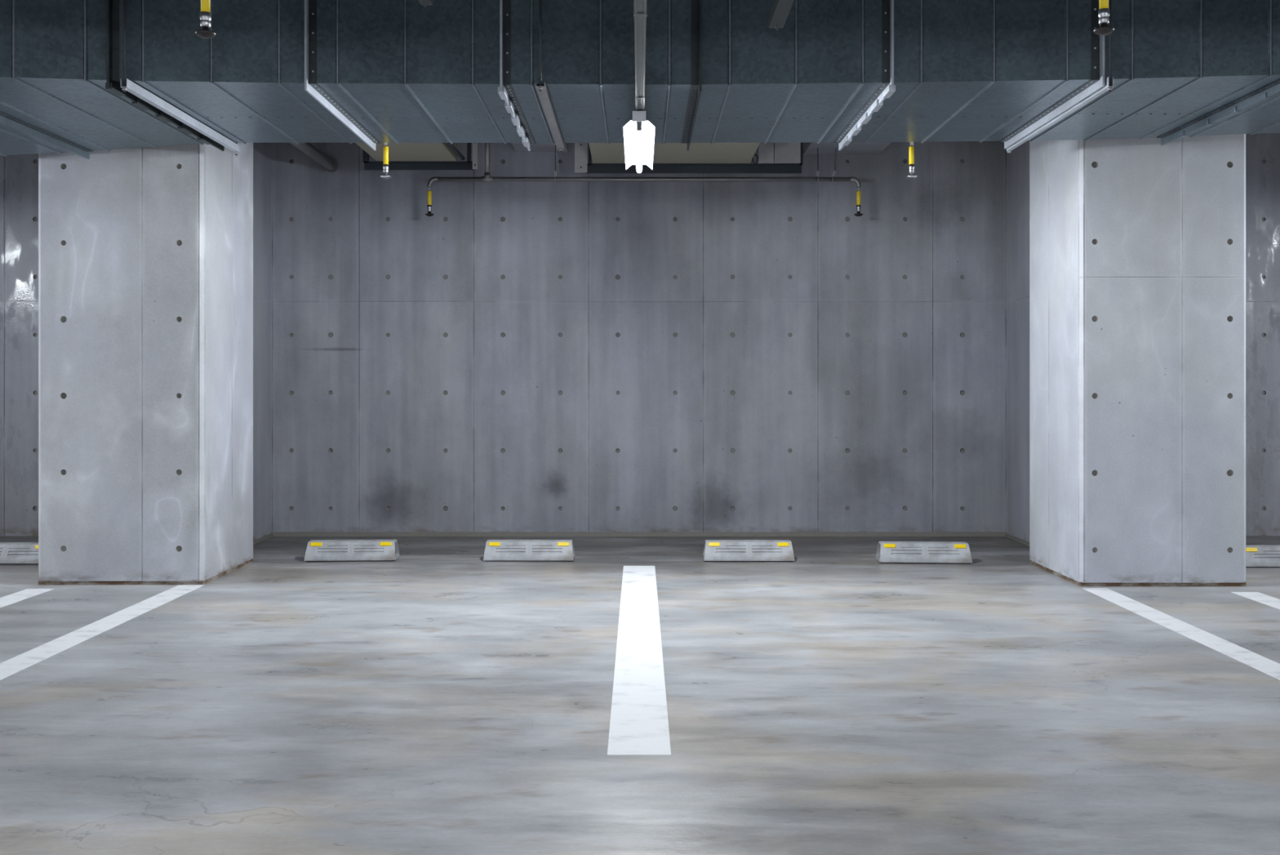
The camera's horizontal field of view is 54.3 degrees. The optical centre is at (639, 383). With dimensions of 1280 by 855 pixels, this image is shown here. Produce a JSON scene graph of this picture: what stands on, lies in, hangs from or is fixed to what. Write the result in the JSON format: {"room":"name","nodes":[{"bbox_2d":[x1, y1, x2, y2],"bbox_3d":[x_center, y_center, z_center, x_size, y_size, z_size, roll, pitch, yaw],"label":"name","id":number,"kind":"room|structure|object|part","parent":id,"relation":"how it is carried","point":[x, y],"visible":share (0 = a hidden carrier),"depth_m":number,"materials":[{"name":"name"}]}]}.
{"room":"parking garage","nodes":[
{"label":"parking garage","id":0,"kind":"room"},
{"bbox_2d":[253,142,271,540],"bbox_3d":[-3.082,-0.475,9.097,0.377,3.350,1.434,0,0,0],"label":"wall","id":1,"kind":"structure","parent":0,"point":[261,151],"depth_m":9.57,"materials":[{"name":"concrete"}]},
{"bbox_2d":[253,533,273,544],"bbox_3d":[-2.881,1.190,9.102,0.025,0.020,1.364,0,0,0],"label":"baseboard","id":2,"kind":"structure","parent":1,"relation":"attached to","point":[261,539],"depth_m":9.52,"materials":[{"name":"grey concrete"}]},
{"bbox_2d":[0,535,1279,854],"bbox_3d":[0.000,1.300,0.182,25.400,0.200,19.764,0,0,0],"label":"floor","id":3,"kind":"structure","parent":0,"point":[438,698],"depth_m":4.55,"materials":[{"name":"concrete"}]},
{"bbox_2d":[0,542,38,564],"bbox_3d":[-4.210,1.135,8.360,0.610,0.129,0.200,0,0,0],"label":"wheel stop","id":4,"kind":"object","parent":3,"relation":"on","point":[11,553],"visible":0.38,"depth_m":8.28,"materials":[{"name":"grey concrete"}]},
{"bbox_2d":[0,588,53,607],"bbox_3d":[-3.493,1.199,5.655,0.155,0.002,3.250,0,0,0],"label":"parking line","id":5,"kind":"object","parent":3,"relation":"on","point":[6,600],"visible":1,"depth_m":7.04,"materials":[{"name":"white paint"}]},
{"bbox_2d":[0,584,204,679],"bbox_3d":[-2.660,1.199,5.725,0.150,0.002,3.390,0,0,0],"label":"parking line","id":6,"kind":"object","parent":3,"relation":"on","point":[11,666],"visible":1,"depth_m":6.01,"materials":[{"name":"white paint"}]},
{"bbox_2d":[38,142,253,584],"bbox_3d":[-3.088,-0.475,7.915,0.992,3.350,0.977,0,0,0],"label":"concrete pillar","id":7,"kind":"structure","parent":3,"relation":"on","point":[145,254],"depth_m":7.43,"materials":[{"name":"grey concrete"}]},
{"bbox_2d":[303,539,399,561],"bbox_3d":[-1.952,1.135,8.504,0.610,0.129,0.200,0,0,-2],"label":"wheel stop","id":8,"kind":"object","parent":3,"relation":"on","point":[317,550],"visible":1,"depth_m":8.43,"materials":[{"name":"concrete"}]},
{"bbox_2d":[483,539,575,561],"bbox_3d":[-0.746,1.135,8.504,0.610,0.129,0.200,0,0,0],"label":"wheel stop","id":9,"kind":"object","parent":3,"relation":"on","point":[495,550],"visible":1,"depth_m":8.43,"materials":[{"name":"grey concrete"}]},
{"bbox_2d":[607,565,671,755],"bbox_3d":[0.000,1.199,6.115,0.206,0.002,4.170,0,0,0],"label":"parking line","id":10,"kind":"object","parent":3,"relation":"on","point":[639,722],"visible":1,"depth_m":5.12,"materials":[{"name":"white paint"}]},
{"bbox_2d":[702,539,794,561],"bbox_3d":[0.741,1.135,8.490,0.610,0.129,0.200,0,0,1],"label":"wheel stop","id":11,"kind":"object","parent":3,"relation":"on","point":[714,550],"visible":1,"depth_m":8.41,"materials":[{"name":"grey concrete"}]},
{"bbox_2d":[875,541,972,564],"bbox_3d":[1.914,1.135,8.405,0.610,0.129,0.200,0,0,3],"label":"wheel stop","id":12,"kind":"object","parent":3,"relation":"on","point":[887,552],"visible":1,"depth_m":8.33,"materials":[{"name":"grey concrete"}]},
{"bbox_2d":[1029,133,1246,586],"bbox_3d":[3.096,-0.475,7.854,0.989,3.350,0.973,0,0,0],"label":"concrete pillar","id":13,"kind":"structure","parent":3,"relation":"on","point":[1137,246],"depth_m":7.37,"materials":[{"name":"grey concrete"}]},
{"bbox_2d":[1082,587,1279,679],"bbox_3d":[2.664,1.199,5.665,0.145,0.002,3.270,0,0,0],"label":"parking line","id":14,"kind":"object","parent":3,"relation":"on","point":[1272,668],"visible":1,"depth_m":5.99,"materials":[{"name":"white paint"}]},
{"bbox_2d":[1231,591,1279,608],"bbox_3d":[3.476,1.199,5.600,0.152,0.002,3.140,0,0,0],"label":"parking line","id":15,"kind":"object","parent":3,"relation":"on","point":[1256,596],"visible":1,"depth_m":6.96,"materials":[{"name":"white paint"}]},
{"bbox_2d":[1245,544,1279,567],"bbox_3d":[4.235,1.135,8.220,0.610,0.129,0.200,0,0,0],"label":"wheel stop","id":16,"kind":"object","parent":3,"relation":"on","point":[1256,555],"visible":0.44,"depth_m":8.14,"materials":[{"name":"grey concrete"}]},
{"bbox_2d":[0,133,1279,535],"bbox_3d":[0.000,-0.475,9.939,25.000,3.350,0.250,0,0,0],"label":"wall","id":17,"kind":"structure","parent":0,"point":[513,356],"depth_m":9.81,"materials":[{"name":"concrete"}]},
{"bbox_2d":[289,142,337,172],"bbox_3d":[-2.423,-1.714,8.764,0.110,0.108,2.100,0,0,0],"label":"drain pipe","id":18,"kind":"object","parent":17,"relation":"attached to","point":[330,164],"visible":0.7,"depth_m":9.33,"materials":[{"name":"metal"}]},
{"bbox_2d":[511,142,568,151],"bbox_3d":[-0.765,-1.985,9.182,0.410,0.330,1.264,0,0,0],"label":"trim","id":19,"kind":"structure","parent":17,"relation":"attached to","point":[518,147],"depth_m":9.67,"materials":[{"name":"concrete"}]},
{"bbox_2d":[271,531,1007,536],"bbox_3d":[0.000,1.184,9.799,5.786,0.032,0.030,0,0,0],"label":"baseboard","id":20,"kind":"structure","parent":17,"relation":"attached to","point":[275,533],"depth_m":9.80,"materials":[{"name":"grey concrete"}]},
{"bbox_2d":[803,142,891,154],"bbox_3d":[1.587,-1.975,9.182,0.595,0.350,1.264,0,0,0],"label":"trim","id":21,"kind":"structure","parent":17,"relation":"attached to","point":[809,148],"depth_m":9.56,"materials":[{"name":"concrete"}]},
{"bbox_2d":[1007,140,1029,542],"bbox_3d":[3.082,-0.475,9.067,0.377,3.350,1.494,0,0,0],"label":"wall","id":22,"kind":"structure","parent":0,"point":[1018,160],"depth_m":9.50,"materials":[{"name":"concrete"}]},
{"bbox_2d":[1004,533,1029,546],"bbox_3d":[2.881,1.190,9.102,0.025,0.020,1.364,0,0,0],"label":"baseboard","id":23,"kind":"structure","parent":22,"relation":"attached to","point":[1016,539],"depth_m":9.48,"materials":[{"name":"grey concrete"}]},
{"bbox_3d":[0.000,-2.250,0.182,25.400,0.200,19.764,0,0,0],"label":"ceiling","id":24,"kind":"structure","parent":0,"visible":0},
{"bbox_2d":[120,0,239,155],"bbox_3d":[-2.375,-1.748,6.564,0.030,0.804,1.623,0,0,0],"label":"hanger","id":25,"kind":"object","parent":24,"relation":"hanging from","point":[127,85],"visible":0.83,"depth_m":6.23,"materials":[{"name":"grey metal"}]},
{"bbox_3d":[-2.375,-1.748,5.764,0.012,0.804,0.011,0,0,0],"label":"hanger rod","id":26,"kind":"part","parent":25,"relation":"part of","materials":[{"name":"grey metal"}]},
{"bbox_2d":[195,0,216,38],"bbox_3d":[-1.480,-1.664,4.260,0.069,0.972,0.069,0,0,0],"label":"sprinkler","id":27,"kind":"object","parent":24,"relation":"hanging from","point":[205,14],"visible":1,"depth_m":4.25,"materials":[{"name":"metal"}]},
{"bbox_2d":[200,11,211,27],"bbox_3d":[-1.480,-1.239,4.260,0.036,0.050,0.036,0,0,0],"label":"socket","id":28,"kind":"object","parent":27,"relation":"attached to","point":[205,16],"depth_m":4.25,"materials":[{"name":"silver metal"}]},
{"bbox_2d":[380,142,391,178],"bbox_3d":[-1.515,-1.686,7.470,0.069,0.928,0.069,0,0,0],"label":"sprinkler","id":29,"kind":"object","parent":24,"relation":"hanging from","point":[385,166],"visible":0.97,"depth_m":7.46,"materials":[{"name":"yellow metal"}]},
{"bbox_2d":[382,164,388,173],"bbox_3d":[-1.515,-1.283,7.470,0.036,0.050,0.036,0,0,0],"label":"socket","id":30,"kind":"object","parent":29,"relation":"attached to","point":[385,166],"depth_m":7.46,"materials":[{"name":"silver metal"}]},
{"bbox_2d":[355,142,477,169],"bbox_3d":[-1.604,-1.859,8.575,0.842,0.581,1.250,0,0,0],"label":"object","id":31,"kind":"object","parent":24,"relation":"hanging from","point":[402,156],"visible":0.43,"depth_m":9.08,"materials":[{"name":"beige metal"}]},
{"bbox_3d":[-1.633,-1.837,8.575,0.587,0.420,1.250,0,0,0],"label":"casing","id":32,"kind":"part","parent":31,"relation":"part of","materials":[{"name":"beige metal"}]},
{"bbox_3d":[-1.202,-1.859,9.143,0.038,0.581,0.010,0,0,0],"label":"hanger plate","id":33,"kind":"part","parent":31,"relation":"part of","materials":[{"name":"metal"}]},
{"bbox_2d":[418,0,432,7],"bbox_3d":[-0.871,-1.840,4.372,0.045,0.620,1.500,0,0,0],"label":"strut","id":34,"kind":"object","parent":24,"relation":"hanging from","point":[424,2],"visible":1,"depth_m":5.08,"materials":[{"name":"grey metal"}]},
{"bbox_2d":[535,0,564,151],"bbox_3d":[-0.462,-1.758,6.602,0.043,0.784,1.556,0,0,0],"label":"hanger","id":35,"kind":"object","parent":24,"relation":"hanging from","point":[542,91],"visible":0.83,"depth_m":6.21,"materials":[{"name":"grey metal"}]},
{"bbox_3d":[-0.462,-1.758,5.836,0.012,0.784,0.011,0,0,0],"label":"hanger rod","id":36,"kind":"part","parent":35,"relation":"part of","materials":[{"name":"grey metal"}]},
{"bbox_2d":[554,145,556,182],"bbox_3d":[-0.640,-1.844,9.550,0.020,0.613,0.049,0,0,0],"label":"hanger","id":37,"kind":"object","parent":24,"relation":"hanging from","point":[555,171],"visible":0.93,"depth_m":9.55,"materials":[{"name":"metal"}]},
{"bbox_3d":[-0.640,-1.886,9.550,0.006,0.528,0.006,0,0,-22],"label":"rod","id":38,"kind":"part","parent":37,"relation":"part of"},
{"bbox_2d":[0,0,1279,159],"bbox_3d":[-0.001,-1.677,6.398,25.010,0.765,2.046,0,0,0],"label":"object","id":39,"kind":"object","parent":24,"relation":"hanging from","point":[371,73],"visible":0.88,"depth_m":5.88,"materials":[{"name":"metal"}]},
{"bbox_2d":[633,0,647,111],"bbox_3d":[0.004,-1.736,-0.600,0.049,0.829,15.800,0,0,0],"label":"pole","id":40,"kind":"object","parent":24,"relation":"hanging from","point":[640,6],"visible":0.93,"depth_m":4.97,"materials":[{"name":"metal"}]},
{"bbox_2d":[622,111,655,173],"bbox_3d":[0.000,-1.273,6.673,0.156,0.094,1.249,0,0,0],"label":"lamp","id":41,"kind":"object","parent":40,"relation":"hanging from","point":[638,132],"visible":1,"depth_m":6.51,"materials":[{"name":"white plastic"}]},
{"bbox_2d":[574,142,803,173],"bbox_3d":[0.364,-1.847,8.575,1.672,0.606,1.250,0,0,0],"label":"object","id":42,"kind":"object","parent":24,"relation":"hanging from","point":[668,157],"visible":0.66,"depth_m":9.11,"materials":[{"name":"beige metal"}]},
{"bbox_3d":[-0.426,-1.847,9.143,0.092,0.606,0.010,0,0,0],"label":"hanger plate","id":43,"kind":"part","parent":42,"relation":"part of","materials":[{"name":"metal"}]},
{"bbox_3d":[0.236,-1.821,8.575,1.153,0.420,1.250,0,0,0],"label":"casing","id":44,"kind":"part","parent":42,"relation":"part of","materials":[{"name":"beige metal"}]},
{"bbox_3d":[1.024,-1.811,9.129,0.308,0.400,0.038,0,0,0],"label":"panel","id":45,"kind":"part","parent":42,"relation":"part of","materials":[{"name":"grey metal"}]},
{"bbox_2d":[768,0,794,30],"bbox_3d":[0.596,-1.840,4.552,0.062,0.620,1.800,0,0,0],"label":"strut","id":46,"kind":"object","parent":24,"relation":"hanging from","point":[780,10],"visible":1,"depth_m":5.26,"materials":[{"name":"grey metal"}]},
{"bbox_2d":[816,147,818,182],"bbox_3d":[1.366,-1.844,9.550,0.020,0.613,0.049,0,0,0],"label":"hanger","id":47,"kind":"object","parent":24,"relation":"hanging from","point":[817,171],"visible":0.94,"depth_m":9.55,"materials":[{"name":"metal"}]},
{"bbox_2d":[426,142,861,186],"bbox_3d":[0.037,-1.826,9.550,3.318,0.648,0.046,0,0,0],"label":"pipe","id":48,"kind":"object","parent":47,"relation":"hanging from","point":[486,178],"visible":0.96,"depth_m":9.54,"materials":[{"name":"metal"}]},
{"bbox_2d":[425,186,434,216],"bbox_3d":[-1.603,-1.396,9.550,0.069,0.241,0.069,0,0,0],"label":"sprinkler","id":49,"kind":"object","parent":48,"relation":"attached to","point":[429,193],"visible":1,"depth_m":9.54,"materials":[{"name":"metal"}]},
{"bbox_2d":[426,204,431,211],"bbox_3d":[-1.603,-1.337,9.550,0.036,0.050,0.036,0,0,0],"label":"socket","id":50,"kind":"object","parent":49,"relation":"attached to","point":[429,206],"depth_m":9.54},
{"bbox_2d":[853,186,862,216],"bbox_3d":[1.679,-1.396,9.550,0.069,0.241,0.069,0,0,0],"label":"sprinkler","id":51,"kind":"object","parent":48,"relation":"attached to","point":[858,193],"visible":1,"depth_m":9.54,"materials":[{"name":"metal"}]},
{"bbox_2d":[856,204,861,211],"bbox_3d":[1.679,-1.337,9.550,0.036,0.050,0.036,0,0,0],"label":"socket","id":52,"kind":"object","parent":51,"relation":"attached to","point":[858,206],"depth_m":9.54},
{"bbox_2d":[831,147,836,182],"bbox_3d":[1.490,-1.844,9.544,0.052,0.613,0.044,0,0,28],"label":"hanger","id":53,"kind":"object","parent":24,"relation":"hanging from","point":[834,171],"visible":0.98,"depth_m":9.55,"materials":[{"name":"metal"}]},
{"bbox_3d":[1.508,-1.886,9.550,0.027,0.528,0.007,0,0,0],"label":"rod","id":54,"kind":"part","parent":53,"relation":"part of","materials":[{"name":"grey metal"}]},
{"bbox_2d":[905,142,917,178],"bbox_3d":[1.629,-1.686,7.470,0.069,0.928,0.069,0,0,0],"label":"sprinkler","id":55,"kind":"object","parent":24,"relation":"hanging from","point":[911,148],"visible":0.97,"depth_m":7.46,"materials":[{"name":"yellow metal"}]},
{"bbox_2d":[908,164,914,173],"bbox_3d":[1.629,-1.283,7.470,0.036,0.050,0.036,0,0,0],"label":"socket","id":56,"kind":"object","parent":55,"relation":"attached to","point":[911,166],"depth_m":7.46,"materials":[{"name":"silver metal"}]},
{"bbox_2d":[1006,0,1113,154],"bbox_3d":[2.165,-1.746,6.524,0.024,0.808,1.589,0,0,0],"label":"light fixture","id":57,"kind":"object","parent":24,"relation":"hanging from","point":[1108,82],"visible":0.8,"depth_m":6.09,"materials":[{"name":"grey metal"}]},
{"bbox_3d":[2.165,-1.746,5.741,0.012,0.808,0.011,0,0,0],"label":"hanger rod","id":58,"kind":"part","parent":57,"relation":"part of","materials":[{"name":"grey metal"}]},
{"bbox_2d":[1093,0,1114,35],"bbox_3d":[1.586,-1.669,4.260,0.069,0.961,0.069,0,0,0],"label":"sprinkler","id":59,"kind":"object","parent":24,"relation":"hanging from","point":[1104,10],"visible":1,"depth_m":4.25,"materials":[{"name":"metal"}]},
{"bbox_2d":[1097,8,1109,24],"bbox_3d":[1.586,-1.250,4.260,0.036,0.050,0.036,0,0,0],"label":"socket","id":60,"kind":"object","parent":59,"relation":"attached to","point":[1103,13],"depth_m":4.25,"materials":[{"name":"silver metal"}]}
]}

